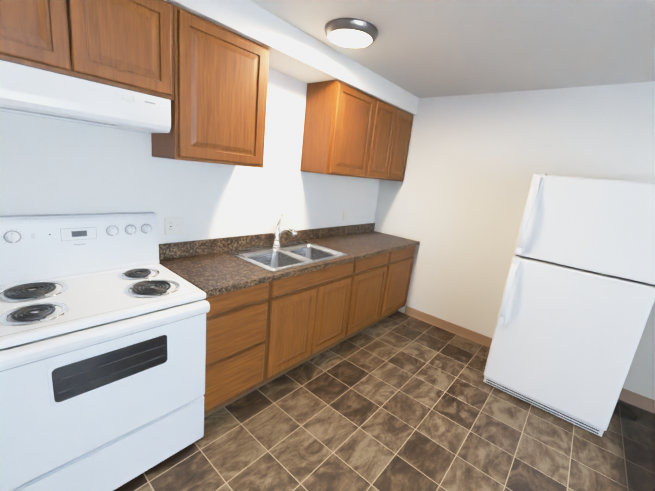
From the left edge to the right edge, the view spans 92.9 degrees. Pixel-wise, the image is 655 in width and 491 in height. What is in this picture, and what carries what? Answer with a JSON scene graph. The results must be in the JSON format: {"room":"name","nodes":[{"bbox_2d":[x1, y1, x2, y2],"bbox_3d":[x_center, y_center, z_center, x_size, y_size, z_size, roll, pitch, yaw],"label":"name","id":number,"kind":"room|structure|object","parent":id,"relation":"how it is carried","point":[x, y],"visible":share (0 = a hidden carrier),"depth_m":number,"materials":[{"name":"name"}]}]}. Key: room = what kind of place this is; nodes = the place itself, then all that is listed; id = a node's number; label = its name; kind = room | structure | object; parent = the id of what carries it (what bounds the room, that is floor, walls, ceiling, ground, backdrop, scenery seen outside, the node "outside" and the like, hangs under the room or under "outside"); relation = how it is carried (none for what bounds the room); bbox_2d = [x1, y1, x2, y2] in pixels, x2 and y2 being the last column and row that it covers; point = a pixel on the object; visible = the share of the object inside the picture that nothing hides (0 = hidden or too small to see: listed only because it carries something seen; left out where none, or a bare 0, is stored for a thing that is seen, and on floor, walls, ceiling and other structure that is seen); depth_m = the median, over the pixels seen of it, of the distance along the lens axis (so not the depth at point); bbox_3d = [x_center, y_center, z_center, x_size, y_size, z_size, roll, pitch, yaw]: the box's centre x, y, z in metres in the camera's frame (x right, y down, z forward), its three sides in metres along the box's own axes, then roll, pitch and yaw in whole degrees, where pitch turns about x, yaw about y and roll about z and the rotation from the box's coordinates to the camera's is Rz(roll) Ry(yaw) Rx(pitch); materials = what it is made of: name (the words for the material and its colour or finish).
{"room":"kitchen","nodes":[
{"label":"kitchen","id":0,"kind":"room"},
{"bbox_2d":[0,68,379,243],"bbox_3d":[-1.481,-0.203,1.576,0.120,2.525,6.540,17,17,38],"label":"wall","id":1,"kind":"structure","parent":0,"point":[50,166],"depth_m":2.05,"materials":[{"name":"white paint"}]},
{"bbox_2d":[0,0,173,100],"bbox_3d":[-1.149,-0.946,1.335,0.333,0.431,0.830,17,17,38],"label":"upper cabinet","id":2,"kind":"object","parent":1,"relation":"attached to","point":[127,44],"visible":0.94,"depth_m":1.32,"materials":[{"name":"brown wood"}]},
{"bbox_2d":[0,59,170,132],"bbox_3d":[-1.182,-0.653,1.388,0.352,0.165,0.796,17,17,38],"label":"range hood","id":3,"kind":"object","parent":2,"relation":"attached to","point":[33,91],"visible":1,"depth_m":1.32,"materials":[{"name":"white metal"}]},
{"bbox_2d":[164,217,182,234],"bbox_3d":[-1.013,-0.130,2.060,0.015,0.116,0.118,17,17,38],"label":"electrical outlet plate","id":4,"kind":"object","parent":1,"relation":"attached to","point":[173,225],"visible":1,"depth_m":2.06,"materials":[{"name":"white plastic"}]},
{"bbox_2d":[151,5,269,167],"bbox_3d":[-0.701,-0.880,1.903,0.333,0.727,0.586,17,17,38],"label":"upper cabinet","id":5,"kind":"object","parent":1,"relation":"attached to","point":[218,107],"visible":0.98,"depth_m":1.75,"materials":[{"name":"brown wood"}]},
{"bbox_2d":[300,80,375,177],"bbox_3d":[0.106,-1.014,2.834,0.333,0.727,0.583,17,17,38],"label":"upper cabinet","id":6,"kind":"object","parent":1,"relation":"attached to","point":[338,121],"visible":1,"depth_m":2.65,"materials":[{"name":"brown wood"}]},
{"bbox_2d":[343,211,347,220],"bbox_3d":[0.200,-0.328,3.460,0.015,0.116,0.070,17,17,38],"label":"electrical outlet plate","id":7,"kind":"object","parent":1,"relation":"attached to","point":[344,215],"visible":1,"depth_m":3.46,"materials":[{"name":"white plastic"}]},
{"bbox_2d":[365,98,412,181],"bbox_3d":[0.551,-1.087,3.347,0.333,0.727,0.778,17,17,38],"label":"upper cabinet","id":8,"kind":"object","parent":1,"relation":"attached to","point":[390,140],"visible":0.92,"depth_m":3.19,"materials":[{"name":"brown wood"}]},
{"bbox_2d":[165,0,418,114],"bbox_3d":[-1.188,-1.229,1.175,0.352,0.174,6.300,17,17,38],"label":"soffit","id":9,"kind":"structure","parent":0,"point":[297,53],"depth_m":2.11,"materials":[{"name":"white paint"}]},
{"bbox_2d":[113,311,654,490],"bbox_3d":[0.160,1.583,0.410,4.840,0.060,6.540,17,17,38],"label":"floor","id":10,"kind":"structure","parent":0,"point":[398,401],"depth_m":2.01,"materials":[{"name":"tile"}]},
{"bbox_2d":[0,212,209,490],"bbox_3d":[-1.162,0.512,1.535,0.726,1.226,0.864,17,17,38],"label":"stove","id":11,"kind":"object","parent":10,"relation":"on","point":[102,346],"visible":1,"depth_m":1.41,"materials":[{"name":"white metal"}]},
{"bbox_2d":[203,283,266,417],"bbox_3d":[-0.770,0.596,2.123,0.612,0.876,0.500,17,17,38],"label":"base cabinet","id":12,"kind":"object","parent":10,"relation":"on","point":[258,336],"depth_m":1.89,"materials":[{"name":"brown wood"}]},
{"bbox_2d":[259,261,354,387],"bbox_3d":[-0.332,0.523,2.628,0.612,0.876,0.996,17,17,38],"label":"base cabinet","id":13,"kind":"object","parent":10,"relation":"on","point":[305,316],"depth_m":2.33,"materials":[{"name":"brown wood"}]},
{"bbox_2d":[343,252,390,340],"bbox_3d":[0.166,0.441,3.203,0.612,0.876,0.686,17,17,38],"label":"base cabinet","id":14,"kind":"object","parent":10,"relation":"on","point":[368,275],"depth_m":2.96,"materials":[{"name":"brown wood"}]},
{"bbox_2d":[379,246,415,320],"bbox_3d":[0.551,0.377,3.647,0.612,0.876,0.648,17,17,38],"label":"base cabinet","id":15,"kind":"object","parent":10,"relation":"on","point":[400,262],"depth_m":3.42,"materials":[{"name":"brown wood"}]},
{"bbox_2d":[159,223,419,297],"bbox_3d":[-0.024,-0.007,2.792,0.647,0.141,2.610,17,17,38],"label":"countertop","id":16,"kind":"structure","parent":15,"relation":"on","point":[210,267],"depth_m":2.24,"materials":[{"name":"laminate"}]},
{"bbox_2d":[226,241,348,271],"bbox_3d":[-0.302,0.147,2.520,0.550,0.183,0.840,17,17,38],"label":"sink","id":17,"kind":"object","parent":16,"relation":"in","point":[288,255],"visible":0.54,"depth_m":2.54,"materials":[{"name":"silver metal"}]},
{"bbox_2d":[271,214,303,247],"bbox_3d":[-0.277,-0.124,2.676,0.229,0.277,0.364,17,17,38],"label":"faucet","id":18,"kind":"object","parent":17,"relation":"on","point":[277,233],"visible":1,"depth_m":2.60,"materials":[{"name":"silver metal"}]},
{"bbox_2d":[483,172,654,436],"bbox_3d":[1.866,0.373,2.393,0.782,1.728,0.777,17,17,38],"label":"fridge","id":19,"kind":"object","parent":10,"relation":"on","point":[578,299],"visible":1,"depth_m":2.12,"materials":[{"name":"white metal"}]},
{"bbox_2d":[613,401,637,421],"bbox_3d":[2.323,1.296,2.451,0.176,0.007,0.233,17,17,38],"label":"cord","id":20,"kind":"object","parent":10,"relation":"on","point":[624,417],"visible":0.79,"depth_m":2.39,"materials":[{"name":"black plastic"}]},
{"bbox_2d":[249,0,654,97],"bbox_3d":[0.420,-0.862,-0.167,4.840,0.060,6.540,17,17,38],"label":"ceiling","id":21,"kind":"structure","parent":0,"point":[428,48],"depth_m":1.91,"materials":[{"name":"white paint"}]},
{"bbox_2d":[324,18,377,48],"bbox_3d":[0.148,-1.343,1.993,0.344,0.052,0.344,17,17,38],"label":"ceiling light","id":22,"kind":"object","parent":21,"relation":"attached to","point":[352,33],"visible":1,"depth_m":1.92,"materials":[{"name":"grey glass"}]},
{"bbox_2d":[374,81,654,399],"bbox_3d":[2.429,-0.001,2.489,4.720,2.525,0.120,17,17,38],"label":"wall","id":23,"kind":"structure","parent":0,"point":[453,203],"depth_m":3.06,"materials":[{"name":"paint"}]},
{"bbox_2d":[404,306,654,413],"bbox_3d":[2.445,1.233,2.564,3.990,0.104,0.012,17,17,38],"label":"baseboard","id":24,"kind":"structure","parent":23,"relation":"attached to","point":[637,400],"depth_m":3.30,"materials":[{"name":"brown wood"}]}
]}

